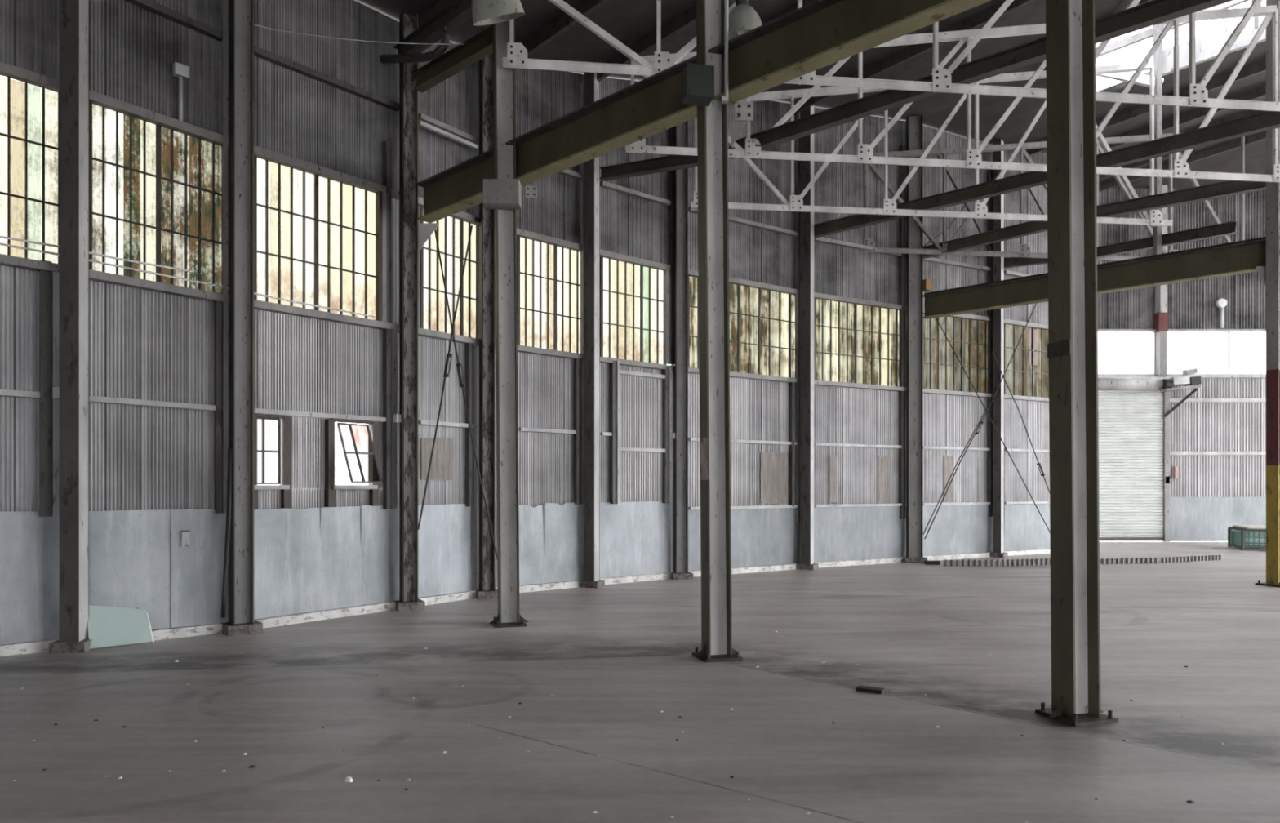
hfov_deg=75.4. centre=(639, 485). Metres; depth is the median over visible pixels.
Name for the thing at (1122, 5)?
lamp
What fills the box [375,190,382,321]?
trim
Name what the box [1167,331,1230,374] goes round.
window
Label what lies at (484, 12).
lamp
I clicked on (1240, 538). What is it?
crate
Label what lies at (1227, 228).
tie beam
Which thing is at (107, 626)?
sheet
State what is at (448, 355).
rod
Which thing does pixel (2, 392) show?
trim
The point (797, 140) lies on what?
trim
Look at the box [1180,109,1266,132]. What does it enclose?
roof purlin
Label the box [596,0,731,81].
roof purlin
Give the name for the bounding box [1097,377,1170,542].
door
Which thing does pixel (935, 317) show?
rod
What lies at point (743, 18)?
lamp
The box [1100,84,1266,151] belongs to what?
roof purlin
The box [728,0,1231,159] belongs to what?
tie beam
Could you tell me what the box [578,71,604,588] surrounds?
wall column
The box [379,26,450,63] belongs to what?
pipe
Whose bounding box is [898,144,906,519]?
trim
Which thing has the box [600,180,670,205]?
trim
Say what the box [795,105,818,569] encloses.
wall column
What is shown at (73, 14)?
wall column
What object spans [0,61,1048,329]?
trim
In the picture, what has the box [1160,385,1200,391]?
shelf
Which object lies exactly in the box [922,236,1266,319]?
girder
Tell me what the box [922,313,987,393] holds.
window
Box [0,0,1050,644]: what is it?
wall
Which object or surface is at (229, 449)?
cable
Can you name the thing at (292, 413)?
trim
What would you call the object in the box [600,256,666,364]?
window
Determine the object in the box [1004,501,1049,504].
trim
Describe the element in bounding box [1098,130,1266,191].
roof purlin
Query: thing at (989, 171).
trim
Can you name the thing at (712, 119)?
steel column
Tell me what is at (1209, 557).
strip
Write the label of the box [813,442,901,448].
trim
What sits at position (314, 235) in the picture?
window
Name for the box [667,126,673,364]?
trim
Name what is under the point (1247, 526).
board
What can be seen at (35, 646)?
baseboard
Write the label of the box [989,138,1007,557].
wall column
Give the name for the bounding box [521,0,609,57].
roof purlin
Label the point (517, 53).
roof truss
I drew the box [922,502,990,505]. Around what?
trim
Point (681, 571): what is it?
wall column
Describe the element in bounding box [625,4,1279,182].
roof truss
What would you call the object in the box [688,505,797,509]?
trim
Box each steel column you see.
[483,18,537,627]
[692,0,753,662]
[1035,0,1118,726]
[1255,0,1279,586]
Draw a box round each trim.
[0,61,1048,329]
[0,253,1048,401]
[0,389,52,399]
[39,259,51,516]
[51,271,59,516]
[88,395,222,410]
[125,0,222,41]
[214,292,222,513]
[221,0,228,512]
[253,45,399,111]
[253,408,399,422]
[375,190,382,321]
[382,140,391,508]
[391,322,396,508]
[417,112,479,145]
[417,419,478,428]
[465,336,472,506]
[471,343,476,591]
[519,426,582,434]
[557,168,582,179]
[573,358,581,504]
[580,81,584,504]
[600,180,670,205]
[600,431,612,435]
[663,268,669,364]
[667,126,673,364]
[688,206,797,236]
[688,437,797,444]
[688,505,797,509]
[789,377,794,506]
[795,137,799,521]
[813,236,901,256]
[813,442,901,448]
[813,503,906,506]
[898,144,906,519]
[922,257,990,271]
[922,445,990,450]
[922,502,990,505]
[987,168,992,516]
[1004,270,1031,276]
[1004,448,1049,452]
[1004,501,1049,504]
[1097,328,1266,332]
[1097,374,1266,377]
[1169,398,1266,402]
[1169,451,1266,454]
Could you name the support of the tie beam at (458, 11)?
attached to the wall column at (408, 95)
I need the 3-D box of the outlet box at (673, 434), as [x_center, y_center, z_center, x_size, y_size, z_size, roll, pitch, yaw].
[0.576,-0.851,14.199,0.081,0.100,0.075,0,0,42]
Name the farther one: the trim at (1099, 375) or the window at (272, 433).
the trim at (1099, 375)
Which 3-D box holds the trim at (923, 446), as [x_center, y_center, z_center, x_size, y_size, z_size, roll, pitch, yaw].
[6.970,-0.811,18.136,2.207,0.060,0.070,0,0,-29]
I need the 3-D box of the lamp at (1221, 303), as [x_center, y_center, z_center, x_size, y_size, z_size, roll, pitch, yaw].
[16.577,-4.911,23.605,0.255,0.830,0.130,0,0,0]
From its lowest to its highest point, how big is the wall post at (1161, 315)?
5.386 m
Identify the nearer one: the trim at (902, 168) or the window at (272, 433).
the window at (272, 433)
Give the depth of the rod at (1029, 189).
18.86 m
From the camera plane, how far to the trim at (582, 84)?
13.11 m
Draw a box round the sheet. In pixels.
[87,604,154,648]
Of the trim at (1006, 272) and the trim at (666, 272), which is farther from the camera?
the trim at (1006, 272)
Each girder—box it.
[416,0,991,222]
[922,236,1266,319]
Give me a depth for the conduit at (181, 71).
8.77 m
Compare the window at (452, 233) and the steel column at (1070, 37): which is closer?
the steel column at (1070, 37)
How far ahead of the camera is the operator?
23.13 m
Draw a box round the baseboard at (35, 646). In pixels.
[0,548,1050,656]
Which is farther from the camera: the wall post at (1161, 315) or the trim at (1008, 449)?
the wall post at (1161, 315)
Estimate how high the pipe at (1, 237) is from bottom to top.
0.077 m
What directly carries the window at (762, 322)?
in the wall at (152, 468)
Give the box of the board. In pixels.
[1232,524,1266,528]
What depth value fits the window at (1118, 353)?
23.70 m
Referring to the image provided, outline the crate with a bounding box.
[1227,526,1266,550]
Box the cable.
[221,447,232,617]
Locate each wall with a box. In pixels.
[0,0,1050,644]
[1097,187,1266,540]
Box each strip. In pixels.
[856,684,884,693]
[942,558,1050,566]
[1099,555,1222,564]
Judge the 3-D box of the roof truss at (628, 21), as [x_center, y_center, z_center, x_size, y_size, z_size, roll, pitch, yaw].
[10.779,-7.910,7.723,25.931,3.820,41.818,0,0,41]
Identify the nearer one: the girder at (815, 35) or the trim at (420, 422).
the girder at (815, 35)
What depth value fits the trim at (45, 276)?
7.99 m
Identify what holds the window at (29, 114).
in the wall at (152, 468)
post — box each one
[1151,23,1168,255]
[1153,184,1168,376]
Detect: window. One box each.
[0,75,59,263]
[88,101,229,294]
[253,155,375,319]
[253,413,291,508]
[324,418,382,506]
[419,206,479,338]
[516,235,580,353]
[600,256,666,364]
[688,275,795,377]
[813,297,898,386]
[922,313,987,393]
[1004,323,1048,397]
[1097,332,1155,374]
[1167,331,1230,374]
[1230,332,1266,374]
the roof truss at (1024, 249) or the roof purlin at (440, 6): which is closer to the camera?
the roof purlin at (440, 6)
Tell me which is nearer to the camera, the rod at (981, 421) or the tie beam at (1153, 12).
the tie beam at (1153, 12)
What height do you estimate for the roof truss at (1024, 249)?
2.927 m
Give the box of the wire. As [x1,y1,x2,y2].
[253,24,464,44]
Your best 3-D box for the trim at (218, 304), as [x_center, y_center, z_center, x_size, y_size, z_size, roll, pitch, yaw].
[-4.582,-0.895,8.999,0.060,2.390,0.080,0,0,-40]
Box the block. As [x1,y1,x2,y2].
[924,560,940,564]
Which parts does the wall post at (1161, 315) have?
mullion post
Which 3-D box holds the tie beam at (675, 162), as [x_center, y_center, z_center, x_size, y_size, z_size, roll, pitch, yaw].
[0.312,-4.956,12.793,2.164,0.292,0.140,0,0,30]
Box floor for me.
[0,541,1279,822]
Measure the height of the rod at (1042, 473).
3.470 m
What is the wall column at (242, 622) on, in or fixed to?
on the floor
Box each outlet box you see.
[52,386,59,398]
[393,413,401,422]
[671,432,675,439]
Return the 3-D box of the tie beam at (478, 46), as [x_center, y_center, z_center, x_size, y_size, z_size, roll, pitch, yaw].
[-2.247,-5.266,10.225,1.589,0.332,0.140,0,0,37]
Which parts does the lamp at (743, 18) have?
bulb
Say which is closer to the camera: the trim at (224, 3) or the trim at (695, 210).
the trim at (224, 3)
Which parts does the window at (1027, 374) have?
tinted pane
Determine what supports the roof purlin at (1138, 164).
attached to the roof truss at (628, 21)
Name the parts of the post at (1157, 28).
gusset plate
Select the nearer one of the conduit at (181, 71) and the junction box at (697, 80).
the junction box at (697, 80)
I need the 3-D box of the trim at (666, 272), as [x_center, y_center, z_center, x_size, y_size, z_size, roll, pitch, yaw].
[0.453,-2.897,14.216,0.070,1.614,0.080,0,0,-38]
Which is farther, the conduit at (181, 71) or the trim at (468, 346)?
the trim at (468, 346)
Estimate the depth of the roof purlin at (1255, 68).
17.01 m
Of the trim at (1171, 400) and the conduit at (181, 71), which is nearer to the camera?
the conduit at (181, 71)
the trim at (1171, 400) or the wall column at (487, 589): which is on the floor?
the wall column at (487, 589)
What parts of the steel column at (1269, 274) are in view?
plate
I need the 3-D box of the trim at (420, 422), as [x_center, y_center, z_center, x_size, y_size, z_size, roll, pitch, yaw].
[-2.648,-0.847,11.484,0.070,0.058,1.034,0,0,36]
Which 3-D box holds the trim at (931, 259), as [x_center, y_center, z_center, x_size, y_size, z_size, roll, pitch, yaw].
[6.970,-4.849,18.136,2.208,0.101,0.080,0,0,-29]
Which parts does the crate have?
panel, panel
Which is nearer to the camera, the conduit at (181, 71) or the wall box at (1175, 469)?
the conduit at (181, 71)
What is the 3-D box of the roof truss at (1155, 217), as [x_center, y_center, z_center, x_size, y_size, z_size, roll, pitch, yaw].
[5.310,-6.244,14.687,8.950,2.964,0.133,0,0,-7]
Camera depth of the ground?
24.81 m
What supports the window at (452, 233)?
in the wall at (152, 468)
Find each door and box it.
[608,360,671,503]
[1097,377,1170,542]
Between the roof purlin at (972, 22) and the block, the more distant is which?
the block
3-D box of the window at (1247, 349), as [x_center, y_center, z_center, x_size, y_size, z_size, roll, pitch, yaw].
[17.712,-3.767,23.670,1.762,1.305,0.060,0,0,0]
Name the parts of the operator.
motor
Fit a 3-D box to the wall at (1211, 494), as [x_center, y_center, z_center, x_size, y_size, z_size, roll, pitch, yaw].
[18.376,-3.610,23.676,11.793,10.380,0.076,0,0,0]
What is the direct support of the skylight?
attached to the roof truss at (628, 21)
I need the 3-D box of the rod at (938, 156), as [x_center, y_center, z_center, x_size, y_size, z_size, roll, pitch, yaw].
[6.956,-6.025,17.740,1.775,1.932,0.044,0,0,-29]
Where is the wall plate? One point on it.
(185, 534)
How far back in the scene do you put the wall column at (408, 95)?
10.72 m
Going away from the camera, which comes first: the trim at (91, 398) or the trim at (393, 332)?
the trim at (91, 398)
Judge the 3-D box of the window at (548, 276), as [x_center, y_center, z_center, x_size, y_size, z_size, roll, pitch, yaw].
[-1.359,-2.921,12.855,1.266,1.671,0.037,0,0,-39]
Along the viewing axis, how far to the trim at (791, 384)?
15.82 m
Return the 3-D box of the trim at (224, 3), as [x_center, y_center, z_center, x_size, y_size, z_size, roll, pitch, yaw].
[-4.533,-2.745,9.040,0.050,6.090,0.080,0,0,-40]
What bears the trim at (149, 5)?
attached to the wall at (152, 468)
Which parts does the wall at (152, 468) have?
patch panel, patch panel, patch panel, patch panel, patch panel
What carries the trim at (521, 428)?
attached to the wall at (152, 468)
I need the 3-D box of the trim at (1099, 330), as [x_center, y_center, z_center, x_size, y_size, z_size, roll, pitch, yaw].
[18.376,-4.419,23.620,11.793,0.060,0.100,0,0,0]
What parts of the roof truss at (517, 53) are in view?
gusset plate, gusset plate, gusset plate, gusset plate, gusset plate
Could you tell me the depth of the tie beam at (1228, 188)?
14.87 m
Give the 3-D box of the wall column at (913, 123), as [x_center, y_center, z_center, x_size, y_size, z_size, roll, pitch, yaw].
[5.722,-3.050,17.265,0.440,9.300,0.360,0,0,4]
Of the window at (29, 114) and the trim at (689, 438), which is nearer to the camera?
the window at (29, 114)
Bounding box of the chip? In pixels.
[344,776,352,782]
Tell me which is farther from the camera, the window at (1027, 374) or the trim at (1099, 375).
the trim at (1099, 375)
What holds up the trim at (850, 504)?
attached to the wall at (152, 468)
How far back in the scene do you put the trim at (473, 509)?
11.81 m
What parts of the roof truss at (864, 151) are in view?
gusset plate, gusset plate, gusset plate, gusset plate, gusset plate, gusset plate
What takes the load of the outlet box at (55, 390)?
attached to the wall at (152, 468)
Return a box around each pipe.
[0,235,194,272]
[0,242,374,317]
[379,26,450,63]
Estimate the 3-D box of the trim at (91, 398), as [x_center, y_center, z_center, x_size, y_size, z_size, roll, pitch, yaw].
[-5.020,-0.852,8.646,1.274,0.083,0.070,0,0,-40]
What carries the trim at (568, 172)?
attached to the wall at (152, 468)
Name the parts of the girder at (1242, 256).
crane rail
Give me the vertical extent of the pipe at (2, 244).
0.156 m
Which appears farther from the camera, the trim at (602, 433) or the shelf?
the shelf
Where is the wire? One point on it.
(457, 43)
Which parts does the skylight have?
post, rail, post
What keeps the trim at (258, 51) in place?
attached to the wall at (152, 468)
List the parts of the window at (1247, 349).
frame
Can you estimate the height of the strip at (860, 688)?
0.024 m
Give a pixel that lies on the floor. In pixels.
(884, 757)
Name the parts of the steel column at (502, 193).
plate, bolted plate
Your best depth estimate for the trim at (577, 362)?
13.05 m
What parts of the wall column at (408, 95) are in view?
knee plate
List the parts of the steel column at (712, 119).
plate, knee plate, bolted plate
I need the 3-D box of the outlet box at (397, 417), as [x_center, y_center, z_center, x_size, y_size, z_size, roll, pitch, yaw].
[-3.123,-0.866,10.668,0.081,0.100,0.075,0,0,42]
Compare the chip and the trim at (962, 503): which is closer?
the chip
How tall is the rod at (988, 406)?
2.726 m
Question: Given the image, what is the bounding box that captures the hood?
[1097,377,1170,390]
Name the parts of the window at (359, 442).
sill, sash, pane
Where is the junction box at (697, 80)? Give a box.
[680,62,714,106]
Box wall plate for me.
[181,529,190,546]
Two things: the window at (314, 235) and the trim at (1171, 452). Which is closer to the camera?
the window at (314, 235)
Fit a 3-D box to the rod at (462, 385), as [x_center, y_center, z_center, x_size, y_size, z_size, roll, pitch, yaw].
[-2.385,-1.190,11.235,0.978,4.450,0.167,0,0,-41]
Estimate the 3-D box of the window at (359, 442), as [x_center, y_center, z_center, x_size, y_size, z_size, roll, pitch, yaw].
[-3.477,-0.284,10.211,0.351,1.088,0.709,0,0,37]
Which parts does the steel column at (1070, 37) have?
plate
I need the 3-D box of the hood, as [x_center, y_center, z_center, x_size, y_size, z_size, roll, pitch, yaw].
[13.753,-2.885,23.460,2.454,0.380,0.380,0,0,0]
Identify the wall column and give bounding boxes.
[48,0,92,653]
[220,0,262,636]
[394,9,439,611]
[475,53,497,599]
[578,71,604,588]
[671,120,693,579]
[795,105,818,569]
[902,114,927,563]
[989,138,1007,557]
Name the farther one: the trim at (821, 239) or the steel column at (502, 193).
the trim at (821, 239)
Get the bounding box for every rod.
[417,225,472,529]
[434,229,497,559]
[920,202,967,248]
[923,405,988,534]
[924,302,1036,539]
[935,317,1049,532]
[937,155,991,251]
[991,351,1049,493]
[1027,187,1044,214]
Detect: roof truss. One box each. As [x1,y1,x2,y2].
[354,0,1266,188]
[502,0,1279,111]
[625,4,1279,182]
[689,62,1173,226]
[863,132,1244,260]
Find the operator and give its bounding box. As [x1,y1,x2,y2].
[1160,368,1201,417]
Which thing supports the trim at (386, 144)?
attached to the wall at (152, 468)
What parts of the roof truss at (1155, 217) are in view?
gusset plate, gusset plate, gusset plate, gusset plate, gusset plate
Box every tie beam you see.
[393,0,472,53]
[413,24,493,92]
[600,154,697,181]
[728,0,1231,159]
[813,111,1279,238]
[922,173,1266,259]
[1004,221,1239,267]
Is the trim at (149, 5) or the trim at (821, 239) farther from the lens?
the trim at (821, 239)
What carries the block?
on the floor
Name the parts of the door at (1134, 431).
guide rail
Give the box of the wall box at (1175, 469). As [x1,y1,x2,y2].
[1173,466,1178,478]
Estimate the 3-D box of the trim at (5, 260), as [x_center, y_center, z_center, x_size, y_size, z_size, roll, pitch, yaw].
[1.240,-2.076,13.772,22.766,0.211,1.819,0,0,-38]
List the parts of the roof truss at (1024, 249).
gusset plate, gusset plate, gusset plate, gusset plate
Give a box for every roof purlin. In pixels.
[417,0,454,27]
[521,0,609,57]
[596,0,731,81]
[762,0,815,24]
[794,0,1035,112]
[1025,59,1266,155]
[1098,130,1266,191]
[1098,145,1204,180]
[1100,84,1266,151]
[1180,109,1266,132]
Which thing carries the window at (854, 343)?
in the wall at (152, 468)
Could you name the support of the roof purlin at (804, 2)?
attached to the roof truss at (628, 21)
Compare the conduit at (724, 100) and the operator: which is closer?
the conduit at (724, 100)
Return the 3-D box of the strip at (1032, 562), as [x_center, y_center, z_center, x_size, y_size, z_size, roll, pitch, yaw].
[7.223,1.540,16.484,2.476,0.140,0.204,0,0,-8]
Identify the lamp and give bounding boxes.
[471,0,524,25]
[728,0,762,39]
[1113,0,1139,13]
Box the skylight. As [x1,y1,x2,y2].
[1095,0,1266,91]
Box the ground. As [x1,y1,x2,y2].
[1099,540,1227,541]
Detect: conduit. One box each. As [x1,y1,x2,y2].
[172,62,189,120]
[720,0,728,103]
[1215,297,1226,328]
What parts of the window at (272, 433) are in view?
pane, sash, sill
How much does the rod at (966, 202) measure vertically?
1.522 m
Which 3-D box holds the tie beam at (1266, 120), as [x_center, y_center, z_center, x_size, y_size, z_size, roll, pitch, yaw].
[6.344,-4.974,13.497,7.940,0.312,0.299,0,0,42]
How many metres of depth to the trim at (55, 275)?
8.04 m

